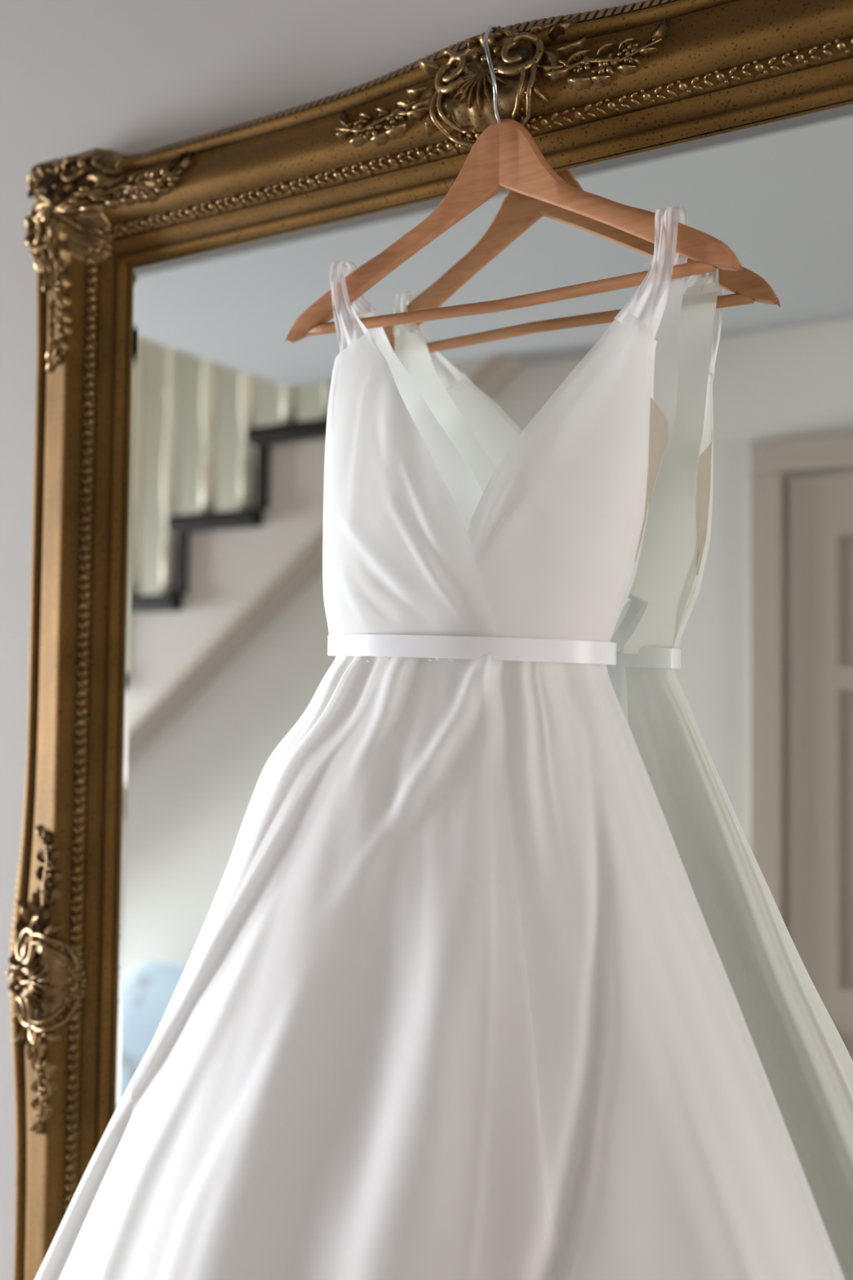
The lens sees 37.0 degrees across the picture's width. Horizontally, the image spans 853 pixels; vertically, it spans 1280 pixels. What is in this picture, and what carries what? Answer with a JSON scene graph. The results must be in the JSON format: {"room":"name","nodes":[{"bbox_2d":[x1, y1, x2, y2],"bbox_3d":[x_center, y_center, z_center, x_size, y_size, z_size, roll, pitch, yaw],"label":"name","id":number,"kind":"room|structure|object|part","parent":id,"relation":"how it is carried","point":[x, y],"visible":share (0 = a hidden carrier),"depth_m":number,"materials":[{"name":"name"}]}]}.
{"room":"home hallway","nodes":[
{"label":"home hallway","id":0,"kind":"room"},
{"bbox_2d":[0,0,646,1279],"bbox_3d":[-0.813,-0.755,1.828,6.700,4.900,0.100,-1,-3,32],"label":"wall","id":1,"kind":"structure","parent":0,"point":[124,77],"depth_m":1.50,"materials":[{"name":"beige paint"}]},
{"bbox_2d":[4,0,852,1279],"bbox_3d":[0.045,0.364,1.119,1.249,1.862,0.093,-1,-3,32],"label":"wall mirror","id":2,"kind":"object","parent":1,"relation":"attached to","point":[179,633],"visible":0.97,"depth_m":1.18,"materials":[{"name":"gold metal"}]},
{"bbox_2d":[33,1100,42,1115],"bbox_3d":[-0.421,0.506,1.375,0.010,0.016,0.018,2,-3,-37],"label":"flower","id":3,"kind":"object","parent":2,"relation":"on","point":[37,1104],"depth_m":1.37,"materials":[{"name":"paint"}]},
{"bbox_3d":[-0.417,0.483,1.369,0.004,0.099,0.015,3,-3,-41],"label":"stem","id":4,"kind":"part","parent":2,"relation":"part of","materials":[{"name":"paint"}]},
{"bbox_2d":[35,1063,44,1079],"bbox_3d":[-0.418,0.466,1.373,0.010,0.017,0.020,3,-3,-40],"label":"flower","id":5,"kind":"object","parent":2,"relation":"on","point":[39,1067],"depth_m":1.37,"materials":[{"name":"paint"}]},
{"bbox_2d":[38,1084,48,1102],"bbox_3d":[-0.412,0.487,1.366,0.020,0.019,0.012,-1,-3,39],"label":"flower","id":6,"kind":"object","parent":2,"relation":"on","point":[43,1089],"depth_m":1.36,"materials":[{"name":"paint"}]},
{"bbox_2d":[40,846,48,859],"bbox_3d":[-0.417,0.231,1.386,0.010,0.015,0.018,2,-3,-37],"label":"flower","id":7,"kind":"object","parent":2,"relation":"on","point":[44,851],"depth_m":1.38,"materials":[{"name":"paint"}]},
{"bbox_3d":[-0.414,0.254,1.379,0.004,0.099,0.015,3,-3,-41],"label":"stem","id":8,"kind":"part","parent":2,"relation":"part of","materials":[{"name":"paint"}]},
{"bbox_2d":[40,883,49,899],"bbox_3d":[-0.415,0.273,1.381,0.010,0.018,0.019,3,-3,-40],"label":"flower","id":9,"kind":"object","parent":2,"relation":"on","point":[44,887],"depth_m":1.38,"materials":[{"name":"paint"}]},
{"bbox_2d":[43,862,54,880],"bbox_3d":[-0.410,0.251,1.377,0.020,0.020,0.012,-1,-3,41],"label":"flower","id":10,"kind":"object","parent":2,"relation":"on","point":[48,868],"depth_m":1.37,"materials":[{"name":"paint"}]},
{"bbox_2d":[52,324,56,336],"bbox_3d":[-0.413,-0.343,1.414,0.009,0.016,0.018,2,-3,-35],"label":"flower","id":11,"kind":"object","parent":2,"relation":"on","point":[54,326],"depth_m":1.41,"materials":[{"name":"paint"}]},
{"bbox_3d":[-0.411,-0.369,1.406,0.009,0.114,0.016,2,-3,-36],"label":"stem","id":12,"kind":"part","parent":2,"relation":"part of","materials":[{"name":"paint"}]},
{"bbox_3d":[-0.408,-0.342,1.405,0.004,0.075,0.015,3,-3,-39],"label":"stem","id":13,"kind":"part","parent":2,"relation":"part of","materials":[{"name":"paint"}]},
{"bbox_2d":[53,280,61,296],"bbox_3d":[-0.411,-0.391,1.413,0.010,0.018,0.020,2,-3,-36],"label":"flower","id":14,"kind":"object","parent":2,"relation":"on","point":[57,284],"depth_m":1.41,"materials":[{"name":"paint"}]},
{"bbox_2d":[56,298,63,315],"bbox_3d":[-0.405,-0.366,1.404,0.010,0.020,0.021,3,-3,-41],"label":"flower","id":15,"kind":"object","parent":2,"relation":"on","point":[60,302],"depth_m":1.40,"materials":[{"name":"paint"}]},
{"bbox_2d":[55,324,65,337],"bbox_3d":[-0.404,-0.340,1.403,0.011,0.020,0.021,3,-3,-43],"label":"flower","id":16,"kind":"object","parent":2,"relation":"on","point":[60,329],"depth_m":1.40,"materials":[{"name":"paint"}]},
{"bbox_3d":[-0.416,0.370,1.415,0.054,1.862,0.168,3,-3,-45],"label":"frame rail","id":17,"kind":"part","parent":2,"relation":"part of","materials":[{"name":"gold metal"}]},
{"bbox_2d":[67,1009,78,1017],"bbox_3d":[-0.378,0.402,1.371,0.018,0.012,0.010,2,-3,-22],"label":"flower","id":18,"kind":"object","parent":2,"relation":"on","point":[71,1013],"depth_m":1.37,"materials":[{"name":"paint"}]},
{"bbox_2d":[67,999,83,1006],"bbox_3d":[-0.377,0.392,1.371,0.019,0.011,0.007,2,-3,-29],"label":"flower","id":19,"kind":"object","parent":2,"relation":"on","point":[71,1002],"depth_m":1.37,"materials":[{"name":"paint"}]},
{"bbox_2d":[68,956,84,967],"bbox_3d":[-0.377,0.347,1.373,0.019,0.012,0.008,2,-3,-29],"label":"flower","id":20,"kind":"object","parent":2,"relation":"on","point":[73,962],"depth_m":1.37,"materials":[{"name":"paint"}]},
{"bbox_2d":[68,988,84,997],"bbox_3d":[-0.376,0.380,1.369,0.019,0.012,0.007,2,-3,-22],"label":"flower","id":21,"kind":"object","parent":2,"relation":"on","point":[73,993],"depth_m":1.37,"materials":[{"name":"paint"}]},
{"bbox_2d":[69,968,84,977],"bbox_3d":[-0.375,0.358,1.370,0.018,0.011,0.007,2,-3,-23],"label":"flower","id":22,"kind":"object","parent":2,"relation":"on","point":[73,972],"depth_m":1.37,"materials":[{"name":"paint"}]},
{"bbox_2d":[73,947,83,955],"bbox_3d":[-0.377,0.337,1.374,0.017,0.011,0.010,2,-3,-22],"label":"flower","id":23,"kind":"object","parent":2,"relation":"on","point":[77,951],"depth_m":1.37,"materials":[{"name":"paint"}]},
{"bbox_2d":[70,977,86,988],"bbox_3d":[-0.373,0.369,1.369,0.019,0.012,0.007,2,-3,-28],"label":"flower","id":24,"kind":"object","parent":2,"relation":"on","point":[75,982],"depth_m":1.37,"materials":[{"name":"paint"}]},
{"bbox_2d":[93,236,113,257],"bbox_3d":[-0.355,-0.431,1.399,0.021,0.019,0.013,1,-2,-8],"label":"flower","id":25,"kind":"object","parent":2,"relation":"on","point":[103,246],"depth_m":1.40,"materials":[{"name":"paint"}]},
{"bbox_2d":[113,182,126,196],"bbox_3d":[-0.328,-0.485,1.369,0.018,0.018,0.015,-1,-3,32],"label":"flower","id":26,"kind":"object","parent":2,"relation":"on","point":[119,188],"depth_m":1.37,"materials":[{"name":"paint"}]},
{"bbox_3d":[-0.312,-0.482,1.355,0.114,0.015,0.011,-1,-3,27],"label":"stem","id":27,"kind":"part","parent":2,"relation":"part of","materials":[{"name":"paint"}]},
{"bbox_2d":[127,185,142,199],"bbox_3d":[-0.308,-0.476,1.353,0.020,0.019,0.015,-1,-3,32],"label":"flower","id":28,"kind":"object","parent":2,"relation":"on","point":[134,192],"depth_m":1.35,"materials":[{"name":"paint"}]},
{"bbox_2d":[137,177,150,189],"bbox_3d":[-0.298,-0.483,1.351,0.018,0.017,0.015,-1,-3,32],"label":"flower","id":29,"kind":"object","parent":2,"relation":"on","point":[142,183],"depth_m":1.35,"materials":[{"name":"paint"}]},
{"bbox_3d":[-0.289,-0.481,1.339,0.075,0.015,0.009,-1,-3,31],"label":"stem","id":30,"kind":"part","parent":2,"relation":"part of","materials":[{"name":"paint"}]},
{"bbox_2d":[145,181,160,194],"bbox_3d":[-0.287,-0.474,1.338,0.020,0.019,0.014,-1,-3,32],"label":"flower","id":31,"kind":"object","parent":2,"relation":"on","point":[151,187],"depth_m":1.33,"materials":[{"name":"paint"}]},
{"bbox_2d":[148,173,159,182],"bbox_3d":[-0.287,-0.488,1.347,0.015,0.016,0.014,-1,-3,32],"label":"flower","id":32,"kind":"object","parent":2,"relation":"on","point":[152,177],"depth_m":1.34,"materials":[{"name":"paint"}]},
{"bbox_2d":[160,170,171,178],"bbox_3d":[-0.271,-0.486,1.335,0.016,0.016,0.014,-1,-3,32],"label":"flower","id":33,"kind":"object","parent":2,"relation":"on","point":[164,174],"depth_m":1.33,"materials":[{"name":"paint"}]},
{"bbox_2d":[353,117,368,128],"bbox_3d":[-0.062,-0.487,1.202,0.016,0.016,0.014,-1,-3,32],"label":"flower","id":34,"kind":"object","parent":2,"relation":"on","point":[358,122],"depth_m":1.20,"materials":[{"name":"paint"}]},
{"bbox_3d":[-0.046,-0.482,1.186,0.099,0.015,0.008,-1,-3,33],"label":"stem","id":35,"kind":"part","parent":2,"relation":"part of","materials":[{"name":"paint"}]},
{"bbox_2d":[365,119,384,138],"bbox_3d":[-0.048,-0.477,1.187,0.019,0.020,0.014,0,-2,20],"label":"flower","id":36,"kind":"object","parent":2,"relation":"on","point":[375,128],"depth_m":1.18,"materials":[{"name":"paint"}]},
{"bbox_2d":[386,109,404,125],"bbox_3d":[-0.029,-0.484,1.179,0.018,0.018,0.014,-1,-3,32],"label":"flower","id":37,"kind":"object","parent":2,"relation":"on","point":[394,117],"depth_m":1.17,"materials":[{"name":"paint"}]},
{"bbox_3d":[0.061,-0.492,1.163,1.219,0.148,0.074,-1,-3,32],"label":"frame rail","id":38,"kind":"part","parent":2,"relation":"part of","materials":[{"name":"gold metal"}]},
{"bbox_2d":[455,135,466,151],"bbox_3d":[0.031,-0.451,1.155,0.013,0.012,0.013,1,-2,-4],"label":"flower","id":39,"kind":"object","parent":2,"relation":"on","point":[460,140],"depth_m":1.15,"materials":[{"name":"paint"}]},
{"bbox_2d":[466,133,476,148],"bbox_3d":[0.041,-0.448,1.149,0.012,0.011,0.017,-1,-3,32],"label":"flower","id":40,"kind":"object","parent":2,"relation":"on","point":[471,139],"depth_m":1.14,"materials":[{"name":"paint"}]},
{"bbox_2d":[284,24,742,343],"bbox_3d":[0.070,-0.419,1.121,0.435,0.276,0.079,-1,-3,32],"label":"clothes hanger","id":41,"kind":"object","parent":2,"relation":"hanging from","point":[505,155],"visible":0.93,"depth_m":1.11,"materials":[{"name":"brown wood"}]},
{"bbox_3d":[-0.032,-0.368,1.163,0.220,0.176,0.012,0,-3,26],"label":"arm","id":42,"kind":"part","parent":41,"relation":"part of","materials":[{"name":"brown wood"}]},
{"bbox_2d":[34,204,844,1279],"bbox_3d":[-0.080,0.496,0.929,1.515,1.706,0.450,-1,-3,32],"label":"dress","id":43,"kind":"object","parent":41,"relation":"hanging from","point":[454,997],"visible":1,"depth_m":0.97,"materials":[{"name":"white fabric"}]},
{"bbox_2d":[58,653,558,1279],"bbox_3d":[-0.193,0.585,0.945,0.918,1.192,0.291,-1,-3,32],"label":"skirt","id":44,"kind":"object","parent":43,"relation":"hanging from","point":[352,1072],"depth_m":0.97,"materials":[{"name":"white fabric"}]},
{"bbox_3d":[-0.032,-0.135,1.057,0.054,0.283,0.220,3,-3,-39],"label":"bodice panel","id":45,"kind":"part","parent":43,"relation":"part of","materials":[{"name":"white fabric"}]},
{"bbox_3d":[0.005,-0.150,1.149,0.177,0.322,0.038,0,-2,17],"label":"panel","id":46,"kind":"part","parent":43,"relation":"part of","materials":[{"name":"white fabric"}]},
{"bbox_3d":[0.022,0.007,1.057,0.268,0.026,0.119,-1,-3,32],"label":"ribbon sash","id":47,"kind":"part","parent":43,"relation":"part of","materials":[{"name":"white fabric"}]},
{"bbox_3d":[0.095,-0.129,0.991,0.169,0.269,0.044,1,-2,-3],"label":"bodice panel","id":48,"kind":"part","parent":43,"relation":"part of","materials":[{"name":"white fabric"}]},
{"bbox_3d":[0.137,-0.149,1.048,0.153,0.316,0.043,-1,-3,39],"label":"panel","id":49,"kind":"part","parent":43,"relation":"part of","materials":[{"name":"white fabric"}]},
{"bbox_3d":[0.155,-0.371,1.051,0.219,0.176,0.013,-1,-3,35],"label":"arm","id":50,"kind":"part","parent":41,"relation":"part of","materials":[{"name":"brown wood"}]},
{"bbox_2d":[520,120,531,131],"bbox_3d":[0.087,-0.451,1.120,0.012,0.011,0.012,1,-2,-11],"label":"flower","id":51,"kind":"object","parent":2,"relation":"on","point":[526,123],"depth_m":1.11,"materials":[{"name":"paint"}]},
{"bbox_2d":[577,55,594,74],"bbox_3d":[0.135,-0.487,1.077,0.018,0.017,0.015,-1,-3,32],"label":"flower","id":52,"kind":"object","parent":2,"relation":"on","point":[585,64],"depth_m":1.07,"materials":[{"name":"paint"}]},
{"bbox_2d":[598,55,619,75],"bbox_3d":[0.153,-0.480,1.062,0.020,0.020,0.014,0,-2,18],"label":"flower","id":53,"kind":"object","parent":2,"relation":"on","point":[608,65],"depth_m":1.06,"materials":[{"name":"paint"}]},
{"bbox_3d":[0.149,-0.485,1.064,0.099,0.015,0.008,-1,-3,31],"label":"stem","id":54,"kind":"part","parent":2,"relation":"part of","materials":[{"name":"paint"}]},
{"bbox_2d":[622,42,640,55],"bbox_3d":[0.170,-0.490,1.057,0.015,0.016,0.014,-1,-3,32],"label":"flower","id":55,"kind":"object","parent":2,"relation":"on","point":[628,48],"depth_m":1.05,"materials":[{"name":"paint"}]}
]}

